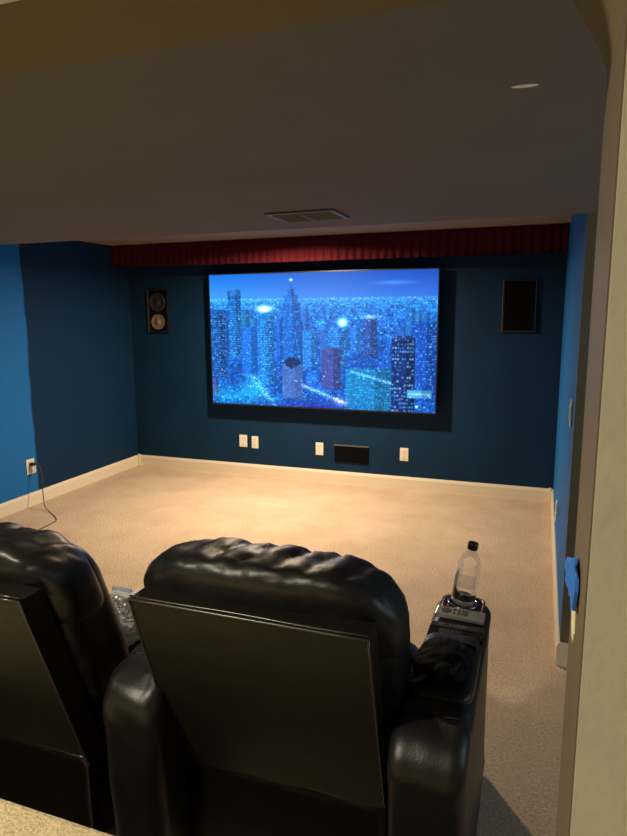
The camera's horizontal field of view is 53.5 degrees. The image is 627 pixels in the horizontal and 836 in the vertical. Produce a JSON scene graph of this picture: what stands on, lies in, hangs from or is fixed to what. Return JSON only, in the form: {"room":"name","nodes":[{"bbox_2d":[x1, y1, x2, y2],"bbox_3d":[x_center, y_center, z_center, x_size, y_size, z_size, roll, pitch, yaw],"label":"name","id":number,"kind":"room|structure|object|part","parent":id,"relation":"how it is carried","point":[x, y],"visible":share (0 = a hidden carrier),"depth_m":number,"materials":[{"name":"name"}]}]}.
{"room":"home theater","nodes":[
{"label":"home theater","id":0,"kind":"room"},
{"bbox_2d":[0,798,112,835],"bbox_3d":[-1.914,1.298,0.487,3.894,0.400,2.800,3,10,19],"label":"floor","id":1,"kind":"structure","parent":0,"point":[15,819],"depth_m":1.42,"materials":[{"name":"beige carpet"}]},
{"bbox_2d":[0,241,137,503],"bbox_3d":[-3.099,-0.225,2.930,0.120,2.600,7.220,3,10,19],"label":"wall","id":2,"kind":"structure","parent":0,"point":[68,401],"depth_m":5.35,"materials":[{"name":"paint"}]},
{"bbox_2d":[26,458,34,474],"bbox_3d":[-2.306,0.396,5.068,0.010,0.125,0.085,3,10,19],"label":"wall outlet","id":3,"kind":"object","parent":2,"relation":"attached to","point":[28,461],"visible":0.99,"depth_m":5.05,"materials":[{"name":"beige plastic"}]},
{"bbox_2d":[0,455,137,517],"bbox_3d":[-2.542,0.777,4.455,0.014,0.107,4.306,3,10,19],"label":"baseboard","id":4,"kind":"structure","parent":2,"relation":"attached to","point":[12,506],"depth_m":5.44,"materials":[{"name":"beige paint"}]},
{"bbox_2d":[0,465,566,835],"bbox_3d":[-0.501,1.247,2.293,5.545,0.120,7.320,3,10,19],"label":"floor","id":5,"kind":"structure","parent":0,"point":[126,519],"depth_m":4.21,"materials":[{"name":"beige carpet"}]},
{"bbox_2d":[29,462,56,529],"bbox_3d":[-2.071,0.637,4.509,0.291,0.362,1.263,-2,10,-9],"label":"cord","id":6,"kind":"object","parent":5,"relation":"on","point":[32,467],"visible":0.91,"depth_m":5.03,"materials":[{"name":"black plastic"}]},
{"bbox_2d":[0,522,140,833],"bbox_3d":[-0.904,0.731,2.048,0.791,0.983,0.847,3,10,19],"label":"recliner","id":7,"kind":"object","parent":5,"relation":"on","point":[62,638],"visible":0.79,"depth_m":1.70,"materials":[{"name":"black leather"}]},
{"bbox_2d":[56,542,128,701],"bbox_3d":[-0.887,0.575,1.842,0.624,0.540,0.373,3,10,19],"label":"cushion","id":8,"kind":"object","parent":7,"relation":"on","point":[91,643],"depth_m":1.68,"materials":[{"name":"black leather"}]},
{"bbox_2d":[110,586,140,646],"bbox_3d":[-0.649,0.664,2.054,0.254,0.103,0.330,3,10,19],"label":"plastic bag","id":9,"kind":"object","parent":7,"relation":"on","point":[119,595],"visible":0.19,"depth_m":2.02,"materials":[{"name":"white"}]},
{"bbox_2d":[102,537,490,835],"bbox_3d":[0.001,0.760,1.832,0.953,0.988,0.848,3,10,19],"label":"recliner","id":10,"kind":"object","parent":5,"relation":"on","point":[265,690],"visible":0.99,"depth_m":1.50,"materials":[{"name":"black leather"}]},
{"bbox_3d":[-0.356,0.903,2.013,0.176,0.596,0.799,3,10,19],"label":"armrest","id":11,"kind":"part","parent":10,"relation":"part of","materials":[{"name":"black leather"}]},
{"bbox_2d":[379,610,411,741],"bbox_3d":[-0.075,0.601,1.659,0.658,0.540,0.375,3,10,19],"label":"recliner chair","id":12,"kind":"object","parent":10,"relation":"on","point":[395,652],"depth_m":1.46,"materials":[{"name":"black leather"}]},
{"bbox_2d":[386,642,417,756],"bbox_3d":[0.014,0.821,1.946,0.598,0.178,0.550,3,10,19],"label":"seat cushion","id":13,"kind":"object","parent":10,"relation":"on","point":[414,648],"depth_m":1.95,"materials":[{"name":"black leather"}]},
{"bbox_3d":[0.374,0.942,1.750,0.176,0.597,0.805,3,10,19],"label":"armrest","id":14,"kind":"part","parent":10,"relation":"part of","materials":[{"name":"black leather"}]},
{"bbox_2d":[406,636,478,685],"bbox_3d":[0.338,0.617,1.619,0.163,0.056,0.231,3,10,19],"label":"fabric bundle","id":15,"kind":"object","parent":10,"relation":"on","point":[439,660],"visible":1,"depth_m":1.57,"materials":[{"name":"black fabric"}]},
{"bbox_3d":[0.449,0.602,1.904,0.146,0.019,0.047,4,11,23],"label":"control panel","id":16,"kind":"part","parent":10,"relation":"part of","materials":[{"name":"silver metal"}]},
{"bbox_2d":[440,594,485,612],"bbox_3d":[0.479,0.605,1.996,0.136,0.017,0.124,3,10,19],"label":"cup holder","id":17,"kind":"object","parent":10,"relation":"on","point":[479,605],"depth_m":1.98,"materials":[{"name":"silver metal"}]},
{"bbox_2d":[451,541,478,604],"bbox_3d":[0.487,0.494,1.979,0.089,0.211,0.075,1,10,10],"label":"bottle","id":18,"kind":"object","parent":10,"relation":"on","point":[469,599],"visible":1,"depth_m":1.96,"materials":[{"name":"clear plastic"}]},
{"bbox_2d":[0,0,606,244],"bbox_3d":[-0.525,-0.884,1.899,5.345,0.354,2.073,3,10,19],"label":"ceiling","id":19,"kind":"structure","parent":0,"point":[411,114],"depth_m":1.30,"materials":[{"name":"paint"}]},
{"bbox_2d":[264,208,349,221],"bbox_3d":[-0.023,-0.794,2.450,0.280,0.013,0.214,3,10,19],"label":"ceiling vent","id":20,"kind":"object","parent":19,"relation":"in","point":[317,214],"visible":1,"depth_m":2.40,"materials":[{"name":"grey metal"}]},
{"bbox_2d":[511,84,537,87],"bbox_3d":[0.361,-0.567,1.062,0.044,0.002,0.015,3,10,17],"label":"recessed light","id":21,"kind":"object","parent":19,"relation":"attached to","point":[523,85],"visible":1,"depth_m":1.06,"materials":[{"name":"white"}]},
{"bbox_2d":[0,0,626,835],"bbox_3d":[-0.895,0.113,1.007,5.345,2.550,0.150,3,10,19],"label":"wall","id":22,"kind":"structure","parent":0,"point":[599,803],"depth_m":0.55,"materials":[{"name":"beige paint"}]},
{"bbox_2d":[564,556,578,642],"bbox_3d":[0.259,0.179,0.628,0.010,0.091,0.097,3,10,19],"label":"tape","id":23,"kind":"object","parent":22,"relation":"attached to","point":[571,564],"visible":1,"depth_m":0.61,"materials":[{"name":"blue"}]},
{"bbox_2d":[556,7,626,835],"bbox_3d":[0.258,0.550,0.665,0.002,1.790,0.148,3,10,19],"label":"trim","id":24,"kind":"structure","parent":22,"relation":"attached to","point":[614,87],"depth_m":0.55,"materials":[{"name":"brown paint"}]},
{"bbox_2d":[79,214,572,245],"bbox_3d":[-0.379,-1.404,4.198,4.035,0.100,2.657,3,10,19],"label":"ceiling","id":25,"kind":"structure","parent":0,"point":[561,218],"depth_m":4.87,"materials":[{"name":"brown paint"}]},
{"bbox_2d":[111,223,569,267],"bbox_3d":[-0.019,-1.423,5.228,4.017,0.207,0.077,3,10,19],"label":"valance","id":26,"kind":"object","parent":25,"relation":"hanging from","point":[552,238],"visible":1,"depth_m":5.09,"materials":[{"name":"red fabric"}]},
{"bbox_2d":[128,252,567,488],"bbox_3d":[0.081,-0.656,5.656,4.245,2.500,0.120,3,10,19],"label":"wall","id":27,"kind":"structure","parent":0,"point":[495,421],"depth_m":5.40,"materials":[{"name":"blue paint"}]},
{"bbox_2d":[138,454,140,464],"bbox_3d":[-1.803,0.431,6.435,0.022,0.119,0.022,3,10,19],"label":"trim","id":28,"kind":"structure","parent":27,"relation":"attached to","point":[139,455],"depth_m":6.43,"materials":[{"name":"beige paint"}]},
{"bbox_2d":[147,289,169,332],"bbox_3d":[-1.524,-1.047,6.091,0.226,0.415,0.029,3,10,19],"label":"wall speaker","id":29,"kind":"object","parent":27,"relation":"attached to","point":[157,299],"visible":1,"depth_m":6.09,"materials":[{"name":"black plastic"}]},
{"bbox_2d":[239,435,246,446],"bbox_3d":[-0.679,0.221,6.013,0.082,0.118,0.010,3,10,19],"label":"wall outlet","id":30,"kind":"object","parent":27,"relation":"attached to","point":[242,438],"visible":1,"depth_m":6.01,"materials":[{"name":"beige plastic"}]},
{"bbox_2d":[252,436,257,447],"bbox_3d":[-0.562,0.233,5.973,0.070,0.118,0.010,3,10,19],"label":"wall outlet","id":31,"kind":"object","parent":27,"relation":"attached to","point":[254,438],"visible":1,"depth_m":5.97,"materials":[{"name":"beige plastic"}]},
{"bbox_2d":[316,442,322,454],"bbox_3d":[0.055,0.285,5.757,0.074,0.118,0.010,3,10,19],"label":"wall outlet","id":32,"kind":"object","parent":27,"relation":"attached to","point":[319,446],"visible":1,"depth_m":5.75,"materials":[{"name":"beige plastic"}]},
{"bbox_2d":[208,267,440,414],"bbox_3d":[0.045,-0.687,5.549,2.132,1.217,0.094,3,10,19],"label":"television","id":33,"kind":"object","parent":27,"relation":"attached to","point":[365,340],"visible":1,"depth_m":5.47,"materials":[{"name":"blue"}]},
{"bbox_2d":[141,455,551,500],"bbox_3d":[0.075,0.535,5.790,4.027,0.107,0.014,3,10,19],"label":"baseboard","id":34,"kind":"structure","parent":27,"relation":"attached to","point":[461,487],"depth_m":5.68,"materials":[{"name":"beige paint"}]},
{"bbox_2d":[334,444,368,463],"bbox_3d":[0.344,0.328,5.657,0.330,0.160,0.018,3,10,19],"label":"speaker","id":35,"kind":"object","parent":27,"relation":"attached to","point":[342,453],"visible":1,"depth_m":5.65},
{"bbox_2d":[400,448,408,460],"bbox_3d":[0.801,0.323,5.493,0.076,0.118,0.010,3,10,19],"label":"wall outlet","id":36,"kind":"object","parent":27,"relation":"attached to","point":[404,452],"visible":1,"depth_m":5.49,"materials":[{"name":"beige plastic"}]},
{"bbox_2d":[501,279,537,331],"bbox_3d":[1.645,-0.897,4.969,0.262,0.417,0.024,3,10,19],"label":"wall speaker","id":37,"kind":"object","parent":27,"relation":"attached to","point":[519,299],"visible":1,"depth_m":4.96,"materials":[{"name":"black plastic"}]},
{"bbox_2d":[548,488,550,501],"bbox_3d":[1.942,0.633,5.110,0.020,0.119,0.022,3,10,19],"label":"trim","id":38,"kind":"structure","parent":27,"relation":"attached to","point":[549,495],"depth_m":5.10,"materials":[{"name":"beige paint"}]},
{"bbox_2d":[553,213,586,633],"bbox_3d":[1.585,-0.281,3.742,0.120,2.384,2.538,3,10,20],"label":"wall","id":39,"kind":"structure","parent":0,"point":[574,272],"depth_m":3.31,"materials":[{"name":"blue paint"}]},
{"bbox_2d":[551,489,559,664],"bbox_3d":[1.521,0.841,3.933,0.014,0.107,2.557,3,10,20],"label":"baseboard","id":40,"kind":"structure","parent":39,"relation":"attached to","point":[554,566],"depth_m":3.33,"materials":[{"name":"beige paint"}]},
{"bbox_2d":[555,500,557,521],"bbox_3d":[1.454,0.556,3.727,0.010,0.118,0.072,3,10,19],"label":"wall outlet","id":41,"kind":"object","parent":39,"relation":"attached to","point":[556,504],"visible":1,"depth_m":3.70,"materials":[{"name":"beige plastic"}]},
{"bbox_2d":[569,399,572,426],"bbox_3d":[1.149,-0.022,2.780,0.011,0.118,0.072,3,10,19],"label":"light switch","id":42,"kind":"object","parent":39,"relation":"attached to","point":[571,401],"visible":1,"depth_m":2.75,"materials":[{"name":"beige plastic"}]},
{"bbox_2d":[560,212,597,642],"bbox_3d":[1.720,0.172,2.393,1.340,1.940,0.020,3,10,19],"label":"wall","id":43,"kind":"structure","parent":0,"point":[591,230],"depth_m":2.57,"materials":[{"name":"brown paint"}]},
{"bbox_2d":[559,642,568,666],"bbox_3d":[1.719,1.078,2.531,1.340,0.107,0.014,3,10,19],"label":"baseboard","id":44,"kind":"structure","parent":43,"relation":"attached to","point":[563,652],"depth_m":2.74,"materials":[{"name":"beige paint"}]}
]}

